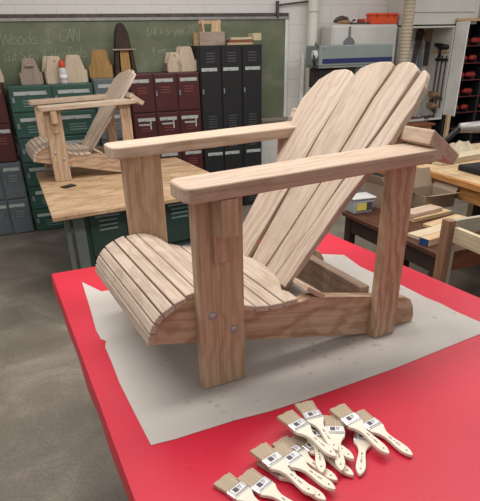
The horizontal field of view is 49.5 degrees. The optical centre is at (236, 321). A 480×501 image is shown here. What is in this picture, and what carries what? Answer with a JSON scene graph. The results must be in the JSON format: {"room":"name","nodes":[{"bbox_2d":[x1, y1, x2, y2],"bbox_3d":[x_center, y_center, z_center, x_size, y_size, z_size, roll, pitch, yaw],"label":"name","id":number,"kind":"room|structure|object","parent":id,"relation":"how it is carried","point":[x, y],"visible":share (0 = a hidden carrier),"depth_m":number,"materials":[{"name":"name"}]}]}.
{"room":"woodworking shop","nodes":[
{"label":"woodworking shop","id":0,"kind":"room"},
{"bbox_2d":[0,198,479,500],"bbox_3d":[1.004,0.131,3.650,11.000,0.100,12.700,-1,28,0],"label":"floor","id":1,"kind":"structure","parent":0,"point":[54,446],"depth_m":3.16,"materials":[{"name":"concrete"}]},
{"bbox_2d":[0,156,34,235],"bbox_3d":[-2.737,-1.345,5.675,0.865,0.765,0.386,-11,29,-17],"label":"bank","id":2,"kind":"object","parent":1,"relation":"on","point":[16,216],"visible":1,"depth_m":5.63,"materials":[{"name":"grey paint"}]},
{"bbox_2d":[0,82,17,162],"bbox_3d":[-2.763,-2.015,5.315,0.845,0.753,0.386,-11,29,-17],"label":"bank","id":3,"kind":"object","parent":2,"relation":"on","point":[8,150],"visible":0.95,"depth_m":5.34,"materials":[{"name":"red paint"}]},
{"bbox_2d":[0,69,3,82],"bbox_3d":[-2.460,-2.540,5.144,0.240,0.320,0.214,-11,29,-17],"label":"tote","id":4,"kind":"object","parent":3,"relation":"on","point":[1,74],"visible":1,"depth_m":5.15,"materials":[{"name":"brown wood"}]},
{"bbox_2d":[7,81,100,230],"bbox_3d":[-1.932,-1.820,5.766,0.830,1.485,0.386,-11,29,-17],"label":"lockers","id":5,"kind":"object","parent":1,"relation":"on","point":[76,123],"visible":0.39,"depth_m":5.44,"materials":[{"name":"green metal"}]},
{"bbox_2d":[19,58,43,84],"bbox_3d":[-2.115,-2.565,5.334,0.218,0.240,0.230,-11,29,-17],"label":"tote","id":6,"kind":"object","parent":5,"relation":"on","point":[30,74],"visible":0.97,"depth_m":5.27,"materials":[{"name":"brown wood"}]},
{"bbox_2d":[40,56,60,83],"bbox_3d":[-1.909,-2.618,5.410,0.229,0.254,0.203,-18,32,-28],"label":"tote","id":7,"kind":"object","parent":5,"relation":"on","point":[50,68],"visible":0.6,"depth_m":5.33,"materials":[{"name":"brown wood"}]},
{"bbox_2d":[58,59,67,83],"bbox_3d":[-1.774,-2.552,5.310,0.079,0.225,0.079,-11,29,-17],"label":"glue bottle","id":8,"kind":"object","parent":5,"relation":"on","point":[62,70],"visible":1,"depth_m":5.29,"materials":[{"name":"white plastic"}]},
{"bbox_2d":[65,55,87,82],"bbox_3d":[-1.708,-2.659,5.472,0.234,0.260,0.203,-11,29,-17],"label":"tote","id":9,"kind":"object","parent":5,"relation":"on","point":[76,73],"visible":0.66,"depth_m":5.40,"materials":[{"name":"brown wood"}]},
{"bbox_2d":[89,76,133,145],"bbox_3d":[-1.365,-1.946,5.938,0.360,1.520,0.386,-11,29,-17],"label":"lockers","id":10,"kind":"object","parent":1,"relation":"on","point":[100,85],"visible":0.16,"depth_m":5.51,"materials":[{"name":"grey paint"}]},
{"bbox_2d":[89,49,114,77],"bbox_3d":[-1.442,-2.745,5.540,0.240,0.266,0.203,-4,28,-5],"label":"tote","id":11,"kind":"object","parent":10,"relation":"on","point":[101,66],"visible":0.99,"depth_m":5.47,"materials":[{"name":"brown wood"}]},
{"bbox_2d":[36,157,209,269],"bbox_3d":[-0.929,-0.895,4.745,1.530,0.766,1.681,-13,30,-21],"label":"table","id":12,"kind":"object","parent":1,"relation":"on","point":[96,207],"visible":0.3,"depth_m":4.09,"materials":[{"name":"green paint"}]},
{"bbox_2d":[60,184,75,188],"bbox_3d":[-1.428,-1.151,4.421,0.070,0.010,0.110,19,34,33],"label":"metal plate","id":13,"kind":"object","parent":12,"relation":"on","point":[68,185],"visible":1,"depth_m":4.40,"materials":[{"name":"black metal"}]},
{"bbox_2d":[26,70,143,181],"bbox_3d":[-1.425,-1.824,4.783,1.011,0.857,0.796,-14,30,-22],"label":"chair","id":14,"kind":"object","parent":12,"relation":"on","point":[50,148],"visible":0.94,"depth_m":4.65,"materials":[{"name":"brown wood"}]},
{"bbox_2d":[129,71,203,169],"bbox_3d":[-0.823,-2.064,6.105,0.780,1.550,0.386,-11,29,-17],"label":"lockers","id":15,"kind":"object","parent":1,"relation":"on","point":[171,106],"visible":0.49,"depth_m":5.75,"materials":[{"name":"red metal"}]},
{"bbox_2d":[111,23,136,73],"bbox_3d":[-1.191,-2.869,5.472,0.244,0.478,0.123,-11,29,-17],"label":"case","id":16,"kind":"object","parent":15,"relation":"on","point":[124,60],"visible":0.86,"depth_m":5.47,"materials":[{"name":"brown wood"}]},
{"bbox_2d":[163,52,182,71],"bbox_3d":[-0.711,-2.881,5.776,0.180,0.195,0.203,-11,29,-17],"label":"tote","id":17,"kind":"object","parent":15,"relation":"on","point":[170,63],"visible":0.94,"depth_m":5.70,"materials":[{"name":"brown wood"}]},
{"bbox_2d":[176,46,196,71],"bbox_3d":[-0.585,-2.929,5.804,0.224,0.247,0.203,-11,29,-17],"label":"tote","id":18,"kind":"object","parent":15,"relation":"on","point":[187,61],"visible":0.79,"depth_m":5.73,"materials":[{"name":"brown wood"}]},
{"bbox_2d":[190,44,261,205],"bbox_3d":[-0.104,-2.314,6.276,0.740,1.800,0.386,-11,29,-17],"label":"lockers","id":19,"kind":"object","parent":1,"relation":"on","point":[230,76],"visible":0.52,"depth_m":5.95,"materials":[{"name":"black metal"}]},
{"bbox_2d":[193,20,224,45],"bbox_3d":[-0.307,-3.171,5.715,0.285,0.245,0.245,-11,29,-17],"label":"toolbox","id":20,"kind":"object","parent":19,"relation":"on","point":[215,37],"visible":0.92,"depth_m":5.64,"materials":[{"name":"brown wood"}]},
{"bbox_2d":[225,42,252,44],"bbox_3d":[0.021,-3.110,5.821,0.300,0.024,0.120,-11,29,-17],"label":"plank","id":21,"kind":"object","parent":19,"relation":"on","point":[239,43],"visible":0.94,"depth_m":5.78,"materials":[{"name":"brown wood"}]},
{"bbox_2d":[226,40,253,42],"bbox_3d":[0.034,-3.134,5.814,0.290,0.024,0.120,-11,29,-17],"label":"plank","id":22,"kind":"object","parent":21,"relation":"on","point":[227,41],"visible":0.99,"depth_m":5.77,"materials":[{"name":"red wood"}]},
{"bbox_2d":[227,37,251,39],"bbox_3d":[0.034,-3.156,5.802,0.250,0.024,0.120,-11,29,-17],"label":"plank","id":23,"kind":"object","parent":22,"relation":"on","point":[232,38],"visible":1,"depth_m":5.75,"materials":[{"name":"brown wood"}]},
{"bbox_2d":[248,33,260,39],"bbox_3d":[0.202,-3.201,5.850,0.100,0.070,0.150,-11,29,-17],"label":"wood block","id":24,"kind":"object","parent":19,"relation":"on","point":[255,36],"visible":0.87,"depth_m":5.79,"materials":[{"name":"brown wood"}]},
{"bbox_2d":[299,55,304,102],"bbox_3d":[0.816,-2.478,6.672,0.066,1.679,0.263,8,29,17],"label":"leaning board","id":25,"kind":"object","parent":1,"relation":"on","point":[303,56],"visible":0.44,"depth_m":6.48,"materials":[{"name":"white wood"}]},
{"bbox_2d":[305,0,318,94],"bbox_3d":[0.914,-3.239,6.370,0.136,3.300,0.136,-11,29,-17],"label":"vertical pipe","id":26,"kind":"object","parent":1,"relation":"on","point":[313,5],"visible":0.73,"depth_m":6.18,"materials":[{"name":"white metal"}]},
{"bbox_2d":[306,41,392,192],"bbox_3d":[1.291,-2.443,6.438,1.034,1.815,0.400,-11,29,-17],"label":"machine","id":27,"kind":"object","parent":1,"relation":"on","point":[321,60],"visible":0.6,"depth_m":5.95,"materials":[{"name":"grey metal"}]},
{"bbox_2d":[321,24,396,174],"bbox_3d":[1.519,-2.732,6.790,0.910,1.985,0.313,-11,29,-17],"label":"tall cabinet","id":28,"kind":"object","parent":1,"relation":"on","point":[361,33],"visible":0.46,"depth_m":6.25,"materials":[{"name":"white metal"}]},
{"bbox_2d":[333,15,351,23],"bbox_3d":[1.254,-3.575,6.166,0.215,0.093,0.115,-11,29,-17],"label":"gloves","id":29,"kind":"object","parent":28,"relation":"on","point":[341,19],"visible":1,"depth_m":6.15,"materials":[{"name":"fabric"}]},
{"bbox_2d":[343,26,354,44],"bbox_3d":[1.339,-3.389,6.169,0.150,0.195,0.014,-11,29,-17],"label":"scoop","id":30,"kind":"object","parent":28,"relation":"hanging from","point":[349,40],"visible":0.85,"depth_m":6.19,"materials":[{"name":"grey metal"}]},
{"bbox_2d":[350,19,369,23],"bbox_3d":[1.474,-3.595,6.239,0.250,0.055,0.060,-11,29,-17],"label":"plane","id":31,"kind":"object","parent":28,"relation":"on","point":[360,21],"visible":0.91,"depth_m":6.22,"materials":[{"name":"metal"}]},
{"bbox_2d":[366,13,398,23],"bbox_3d":[1.768,-3.687,6.334,0.380,0.115,0.136,-11,29,-17],"label":"case","id":32,"kind":"object","parent":28,"relation":"on","point":[373,18],"visible":0.98,"depth_m":6.28,"materials":[{"name":"plastic"}]},
{"bbox_2d":[373,0,415,176],"bbox_3d":[1.972,-3.146,6.141,0.320,3.306,0.320,-11,29,-17],"label":"hose","id":33,"kind":"object","parent":1,"relation":"on","point":[409,5],"visible":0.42,"depth_m":5.99,"materials":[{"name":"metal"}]},
{"bbox_2d":[342,206,479,277],"bbox_3d":[1.284,-0.359,3.707,0.660,0.700,0.997,-13,30,-20],"label":"table","id":34,"kind":"object","parent":1,"relation":"on","point":[365,226],"visible":0.32,"depth_m":3.34,"materials":[{"name":"brown wood"}]},
{"bbox_2d":[346,192,376,213],"bbox_3d":[0.894,-0.862,3.795,0.188,0.120,0.152,-10,29,-15],"label":"plastic tub","id":35,"kind":"object","parent":34,"relation":"on","point":[362,202],"visible":0.8,"depth_m":3.74,"materials":[{"name":"white plastic"}]},
{"bbox_2d":[362,174,420,208],"bbox_3d":[1.128,-0.987,3.882,0.312,0.250,0.336,-16,31,-26],"label":"cardboard box","id":36,"kind":"object","parent":34,"relation":"on","point":[373,185],"visible":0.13,"depth_m":3.86,"materials":[{"name":"brown cardboard"}]},
{"bbox_2d":[407,224,440,239],"bbox_3d":[1.346,-0.610,3.402,0.560,0.024,0.090,-17,32,-27],"label":"wood board","id":37,"kind":"object","parent":34,"relation":"on","point":[417,234],"visible":0.49,"depth_m":3.31,"materials":[{"name":"brown wood"}]},
{"bbox_2d":[409,208,451,222],"bbox_3d":[1.332,-0.763,3.688,0.360,0.028,0.160,-16,31,-25],"label":"wood board","id":38,"kind":"object","parent":34,"relation":"on","point":[444,212],"visible":0.48,"depth_m":3.62,"materials":[{"name":"brown wood"}]},
{"bbox_2d":[410,204,442,217],"bbox_3d":[1.302,-0.779,3.657,0.300,0.028,0.110,-17,32,-27],"label":"wood board","id":39,"kind":"object","parent":38,"relation":"on","point":[415,212],"visible":0.76,"depth_m":3.63,"materials":[{"name":"brown wood"}]},
{"bbox_2d":[411,167,462,207],"bbox_3d":[1.480,-0.999,3.908,0.335,0.231,0.379,-11,29,-17],"label":"cardboard box","id":40,"kind":"object","parent":34,"relation":"on","point":[442,194],"visible":0.74,"depth_m":3.95,"materials":[{"name":"brown cardboard"}]},
{"bbox_2d":[423,214,465,227],"bbox_3d":[1.414,-0.678,3.531,0.360,0.022,0.090,-19,33,-30],"label":"wood board","id":41,"kind":"object","parent":34,"relation":"on","point":[438,221],"visible":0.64,"depth_m":3.50,"materials":[{"name":"brown wood"}]},
{"bbox_2d":[419,231,479,246],"bbox_3d":[1.386,-0.563,3.291,0.602,0.045,0.075,-18,32,-28],"label":"wood board","id":42,"kind":"object","parent":34,"relation":"on","point":[432,239],"visible":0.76,"depth_m":3.15,"materials":[{"name":"brown wood"}]},
{"bbox_2d":[406,121,434,128],"bbox_3d":[2.232,-2.274,7.094,0.440,0.861,0.713,-11,29,-17],"label":"bench","id":43,"kind":"object","parent":1,"relation":"on","point":[420,124],"visible":0.12,"depth_m":6.67,"materials":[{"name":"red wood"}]},
{"bbox_2d":[378,143,479,216],"bbox_3d":[2.334,-0.627,3.950,1.282,0.900,2.850,-11,30,-18],"label":"workbench","id":44,"kind":"object","parent":1,"relation":"on","point":[469,185],"visible":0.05,"depth_m":3.91,"materials":[{"name":"brown wood"}]},
{"bbox_2d":[432,149,479,165],"bbox_3d":[1.912,-1.393,4.401,0.680,0.045,0.140,-16,31,-26],"label":"board","id":45,"kind":"object","parent":44,"relation":"on","point":[474,154],"visible":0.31,"depth_m":4.35,"materials":[{"name":"brown wood"}]},
{"bbox_2d":[444,121,479,175],"bbox_3d":[2.008,-1.352,3.817,0.930,0.517,0.470,-11,30,-18],"label":"saw","id":46,"kind":"object","parent":44,"relation":"on","point":[467,127],"visible":0.8,"depth_m":3.83,"materials":[{"name":"black plastic"}]},
{"bbox_2d":[449,140,479,152],"bbox_3d":[2.029,-1.590,4.701,0.440,0.102,0.320,-11,30,-18],"label":"rag","id":47,"kind":"object","parent":44,"relation":"on","point":[460,146],"visible":0.56,"depth_m":4.64,"materials":[{"name":"fabric"}]},
{"bbox_2d":[443,114,450,138],"bbox_3d":[2.729,-2.235,6.897,0.200,0.955,0.120,-11,29,-17],"label":"wooden post","id":48,"kind":"object","parent":1,"relation":"on","point":[448,116],"visible":0.2,"depth_m":6.72,"materials":[{"name":"brown wood"}]},
{"bbox_2d":[427,18,479,143],"bbox_3d":[3.224,-3.016,7.198,1.110,2.030,0.370,-11,29,-17],"label":"tool rack","id":49,"kind":"object","parent":1,"relation":"on","point":[462,116],"visible":0.16,"depth_m":7.10,"materials":[{"name":"metal"}]},
{"bbox_2d":[443,124,458,129],"bbox_3d":[3.220,-2.764,7.345,1.000,0.012,0.299,-11,29,-17],"label":"shelf","id":50,"kind":"object","parent":49,"relation":"attached to","point":[452,126],"depth_m":7.27,"materials":[{"name":"paint"}]},
{"bbox_2d":[447,138,479,143],"bbox_3d":[3.225,-2.561,7.453,1.000,0.012,0.299,-11,29,-17],"label":"shelf","id":51,"kind":"object","parent":49,"relation":"attached to","point":[453,140],"depth_m":7.52,"materials":[{"name":"paint"}]},
{"bbox_2d":[459,104,468,110],"bbox_3d":[3.111,-2.924,7.113,0.155,0.090,0.085,-21,34,-32],"label":"power tool","id":52,"kind":"object","parent":49,"relation":"on","point":[464,107],"visible":1,"depth_m":7.09,"materials":[{"name":"red plastic"}]},
{"bbox_2d":[461,88,471,95],"bbox_3d":[3.105,-3.099,7.017,0.155,0.090,0.085,-9,29,-13],"label":"power tool","id":53,"kind":"object","parent":49,"relation":"on","point":[467,91],"visible":1,"depth_m":6.99,"materials":[{"name":"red plastic"}]},
{"bbox_2d":[455,18,479,21],"bbox_3d":[3.202,-3.899,6.728,1.110,0.029,0.370,-11,29,-17],"label":"shelf","id":54,"kind":"object","parent":49,"relation":"attached to","point":[458,19],"depth_m":6.46,"materials":[{"name":"brown wood"}]},
{"bbox_2d":[455,108,479,113],"bbox_3d":[3.216,-2.941,7.251,1.000,0.012,0.299,-11,29,-17],"label":"shelf","id":55,"kind":"object","parent":49,"relation":"attached to","point":[471,110],"depth_m":7.14,"materials":[{"name":"paint"}]},
{"bbox_2d":[464,72,475,78],"bbox_3d":[3.099,-3.275,6.922,0.155,0.090,0.085,-5,28,-6],"label":"power tool","id":56,"kind":"object","parent":49,"relation":"on","point":[470,75],"visible":0.99,"depth_m":6.90,"materials":[{"name":"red plastic"}]},
{"bbox_2d":[468,55,476,61],"bbox_3d":[3.098,-3.453,6.831,0.155,0.090,0.085,-20,33,-31],"label":"power tool","id":57,"kind":"object","parent":49,"relation":"on","point":[472,58],"visible":0.98,"depth_m":6.80,"materials":[{"name":"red plastic"}]},
{"bbox_2d":[470,37,479,44],"bbox_3d":[3.092,-3.629,6.736,0.155,0.090,0.085,-11,29,-18],"label":"power tool","id":58,"kind":"object","parent":49,"relation":"on","point":[476,40],"visible":0.94,"depth_m":6.71,"materials":[{"name":"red plastic"}]},
{"bbox_2d":[433,215,479,283],"bbox_3d":[1.601,-0.073,2.887,0.796,0.950,0.630,-11,29,-17],"label":"wooden stand","id":59,"kind":"object","parent":1,"relation":"on","point":[459,231],"visible":0.44,"depth_m":2.81,"materials":[{"name":"brown wood"}]},
{"bbox_3d":[0.359,0.489,1.963,2.343,0.878,2.573,-1,28,0],"label":"work table","id":60,"kind":"object","parent":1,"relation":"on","visible":0},
{"bbox_2d":[52,233,479,500],"bbox_3d":[0.350,0.115,1.811,1.642,0.080,2.272,-13,30,-21],"label":"table cover","id":61,"kind":"object","parent":60,"relation":"on","point":[430,404],"visible":0.47,"depth_m":1.41,"materials":[{"name":"red plastic"}]},
{"bbox_2d":[213,472,258,500],"bbox_3d":[0.032,0.404,1.180,0.193,0.014,0.053,23,37,38],"label":"brush","id":62,"kind":"object","parent":61,"relation":"on","point":[236,490],"visible":1,"depth_m":1.20,"materials":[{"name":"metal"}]},
{"bbox_2d":[232,484,241,492],"bbox_3d":[0.002,0.385,1.203,0.013,0.001,0.025,23,37,38],"label":"print","id":63,"kind":"object","parent":62,"relation":"on","point":[236,488],"depth_m":1.20},
{"bbox_2d":[237,468,291,500],"bbox_3d":[0.088,0.396,1.190,0.193,0.014,0.053,24,37,37],"label":"brush","id":64,"kind":"object","parent":61,"relation":"on","point":[262,486],"visible":1,"depth_m":1.21,"materials":[{"name":"wood"}]},
{"bbox_2d":[256,479,265,486],"bbox_3d":[0.058,0.376,1.213,0.013,0.001,0.025,24,38,37],"label":"print","id":65,"kind":"object","parent":64,"relation":"on","point":[259,484],"depth_m":1.21},
{"bbox_2d":[82,254,479,444],"bbox_3d":[0.118,-0.057,2.057,1.294,0.002,1.185,-13,30,-21],"label":"paper sheet","id":66,"kind":"object","parent":61,"relation":"on","point":[160,383],"visible":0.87,"depth_m":1.70,"materials":[{"name":"white paper"}]},
{"bbox_2d":[95,62,458,389],"bbox_3d":[0.060,-0.390,1.770,1.011,0.857,0.796,-14,31,-23],"label":"chair","id":67,"kind":"object","parent":66,"relation":"on","point":[221,291],"visible":1,"depth_m":1.68,"materials":[{"name":"brown wood"}]},
{"bbox_2d":[250,442,314,496],"bbox_3d":[0.113,0.352,1.234,0.053,0.022,0.193,-22,34,-34],"label":"brush","id":68,"kind":"object","parent":61,"relation":"on","point":[271,459],"visible":1,"depth_m":1.24,"materials":[{"name":"wood"}]},
{"bbox_2d":[267,454,276,461],"bbox_3d":[0.087,0.329,1.258,0.025,0.001,0.013,-23,39,-33],"label":"print","id":69,"kind":"object","parent":68,"relation":"on","point":[270,458],"depth_m":1.26},
{"bbox_2d":[257,461,325,500],"bbox_3d":[0.134,0.372,1.236,0.053,0.014,0.193,-25,36,-37],"label":"brush","id":70,"kind":"object","parent":61,"relation":"on","point":[319,496],"visible":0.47,"depth_m":1.23,"materials":[{"name":"wood"}]},
{"bbox_2d":[273,442,335,491],"bbox_3d":[0.161,0.350,1.248,0.053,0.014,0.193,-23,35,-35],"label":"brush","id":71,"kind":"object","parent":61,"relation":"on","point":[295,460],"visible":0.91,"depth_m":1.25,"materials":[{"name":"wood"}]},
{"bbox_2d":[272,436,337,482],"bbox_3d":[0.173,0.342,1.290,0.053,0.014,0.193,-23,35,-35],"label":"brush","id":72,"kind":"object","parent":61,"relation":"on","point":[328,474],"visible":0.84,"depth_m":1.30,"materials":[{"name":"wood"}]},
{"bbox_2d":[290,435,353,477],"bbox_3d":[0.218,0.333,1.306,0.053,0.014,0.193,-21,34,-33],"label":"brush","id":73,"kind":"object","parent":61,"relation":"on","point":[302,441],"visible":0.57,"depth_m":1.31,"materials":[{"name":"wood"}]},
{"bbox_2d":[306,431,325,474],"bbox_3d":[0.204,0.314,1.315,0.053,0.014,0.193,0,28,2],"label":"brush","id":74,"kind":"object","parent":73,"relation":"on","point":[320,464],"visible":0.56,"depth_m":1.27,"materials":[{"name":"wood"}]},
{"bbox_2d":[277,410,336,458],"bbox_3d":[0.183,0.287,1.325,0.053,0.022,0.193,-20,33,-31],"label":"brush","id":75,"kind":"object","parent":74,"relation":"on","point":[297,425],"visible":1,"depth_m":1.33,"materials":[{"name":"wood"}]},
{"bbox_2d":[311,426,353,461],"bbox_3d":[0.233,0.300,1.340,0.053,0.014,0.193,-18,32,-28],"label":"brush","id":76,"kind":"object","parent":61,"relation":"on","point":[348,455],"visible":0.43,"depth_m":1.28,"materials":[{"name":"wood"}]},
{"bbox_2d":[323,415,344,472],"bbox_3d":[0.252,0.305,1.317,0.053,0.022,0.193,0,28,3],"label":"brush","id":77,"kind":"object","parent":61,"relation":"on","point":[332,424],"visible":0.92,"depth_m":1.33,"materials":[{"name":"wood"}]},
{"bbox_2d":[295,400,337,452],"bbox_3d":[0.215,0.271,1.355,0.053,0.022,0.193,-10,29,-16],"label":"brush","id":78,"kind":"object","parent":77,"relation":"on","point":[309,412],"visible":0.98,"depth_m":1.37,"materials":[{"name":"wood"}]},
{"bbox_2d":[329,403,388,455],"bbox_3d":[0.322,0.279,1.348,0.053,0.035,0.192,-18,32,-28],"label":"brush","id":79,"kind":"object","parent":61,"relation":"on","point":[347,417],"visible":1,"depth_m":1.36,"materials":[{"name":"wood"}]},
{"bbox_2d":[353,432,373,476],"bbox_3d":[0.319,0.322,1.321,0.053,0.014,0.193,6,29,14],"label":"brush","id":80,"kind":"object","parent":61,"relation":"on","point":[362,444],"visible":0.7,"depth_m":1.31,"materials":[{"name":"wood"}]},
{"bbox_2d":[356,409,412,457],"bbox_3d":[0.382,0.292,1.361,0.053,0.022,0.193,-19,33,-29],"label":"brush","id":81,"kind":"object","parent":61,"relation":"on","point":[373,425],"visible":0.88,"depth_m":1.36,"materials":[{"name":"wood"}]},
{"bbox_2d":[0,0,479,221],"bbox_3d":[0.379,-3.267,6.341,11.600,3.400,0.150,-11,29,-17],"label":"wall","id":82,"kind":"structure","parent":0,"point":[329,10],"depth_m":6.06,"materials":[{"name":"white paint"}]},
{"bbox_2d":[0,13,288,139],"bbox_3d":[-1.635,-2.666,5.660,4.840,1.175,0.094,-11,29,-17],"label":"chalkboard","id":83,"kind":"object","parent":82,"relation":"attached to","point":[152,35],"visible":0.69,"depth_m":5.69,"materials":[{"name":"metal"}]},
{"bbox_2d":[14,117,287,139],"bbox_3d":[-1.625,-2.162,5.926,4.835,0.034,0.093,-11,29,-17],"label":"chalk tray","id":84,"kind":"object","parent":83,"relation":"on","point":[264,119],"depth_m":6.55,"materials":[{"name":"brown wood"}]},
{"bbox_2d":[276,1,307,17],"bbox_3d":[0.661,-3.672,6.116,0.421,0.175,0.050,-11,29,-17],"label":"wall bracket","id":85,"kind":"object","parent":82,"relation":"attached to","point":[277,2],"visible":0.96,"depth_m":6.06,"materials":[{"name":"metal"}]},
{"bbox_2d":[394,21,469,121],"bbox_3d":[2.369,-3.202,6.706,0.722,1.133,0.681,-11,29,-17],"label":"upper cabinet","id":86,"kind":"object","parent":82,"relation":"attached to","point":[441,34],"visible":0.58,"depth_m":6.73,"materials":[{"name":"white paint"}]},
{"bbox_2d":[412,29,424,63],"bbox_3d":[2.382,-3.524,6.896,0.163,0.646,0.022,-11,29,-17],"label":"saw","id":87,"kind":"object","parent":86,"relation":"hanging from","point":[420,33],"visible":0.82,"depth_m":6.83,"materials":[{"name":"metal"}]},
{"bbox_2d":[417,39,422,70],"bbox_3d":[2.450,-3.478,6.942,0.095,0.520,0.006,-11,29,-17],"label":"straightedge","id":88,"kind":"object","parent":86,"relation":"hanging from","point":[419,65],"visible":0.64,"depth_m":6.92,"materials":[{"name":"grey metal"}]},
{"bbox_2d":[423,28,432,65],"bbox_3d":[2.538,-3.648,6.896,0.135,0.459,0.026,-11,29,-17],"label":"saw","id":89,"kind":"object","parent":86,"relation":"hanging from","point":[428,35],"visible":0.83,"depth_m":6.88,"materials":[{"name":"wood"}]},
{"bbox_2d":[426,102,436,108],"bbox_3d":[2.622,-2.911,7.018,0.087,0.084,0.186,-11,29,-17],"label":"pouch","id":90,"kind":"object","parent":86,"relation":"attached to","point":[429,105],"visible":1,"depth_m":6.98,"materials":[{"name":"brown leather"}]},
{"bbox_2d":[428,91,437,97],"bbox_3d":[2.619,-3.034,6.952,0.087,0.084,0.186,-11,29,-17],"label":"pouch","id":91,"kind":"object","parent":86,"relation":"attached to","point":[432,94],"visible":1,"depth_m":6.91,"materials":[{"name":"brown leather"}]},
{"bbox_2d":[429,56,438,109],"bbox_3d":[2.627,-3.174,6.937,0.022,0.660,0.070,-11,29,-17],"label":"clamp","id":92,"kind":"object","parent":86,"relation":"hanging from","point":[437,58],"visible":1,"depth_m":6.89,"materials":[{"name":"metal"}]},
{"bbox_2d":[432,56,442,114],"bbox_3d":[2.656,-3.086,6.899,0.022,0.780,0.070,-11,29,-17],"label":"clamp","id":93,"kind":"object","parent":86,"relation":"hanging from","point":[441,58],"visible":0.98,"depth_m":6.84,"materials":[{"name":"metal"}]},
{"bbox_2d":[432,43,449,57],"bbox_3d":[2.616,-3.498,6.709,0.070,0.170,0.320,-11,29,-17],"label":"drill","id":94,"kind":"object","parent":86,"relation":"hanging from","point":[439,46],"visible":1,"depth_m":6.67,"materials":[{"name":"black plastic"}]},
{"bbox_2d":[437,56,447,107],"bbox_3d":[2.683,-3.122,6.795,0.022,0.620,0.070,-11,29,-17],"label":"clamp","id":95,"kind":"object","parent":86,"relation":"hanging from","point":[439,98],"visible":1,"depth_m":6.79,"materials":[{"name":"metal"}]},
{"bbox_2d":[387,0,479,25],"bbox_3d":[2.463,-4.139,6.406,1.060,0.850,0.434,-11,29,-17],"label":"upper cabinet","id":96,"kind":"object","parent":82,"relation":"attached to","point":[427,12],"visible":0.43,"depth_m":6.37,"materials":[{"name":"white paint"}]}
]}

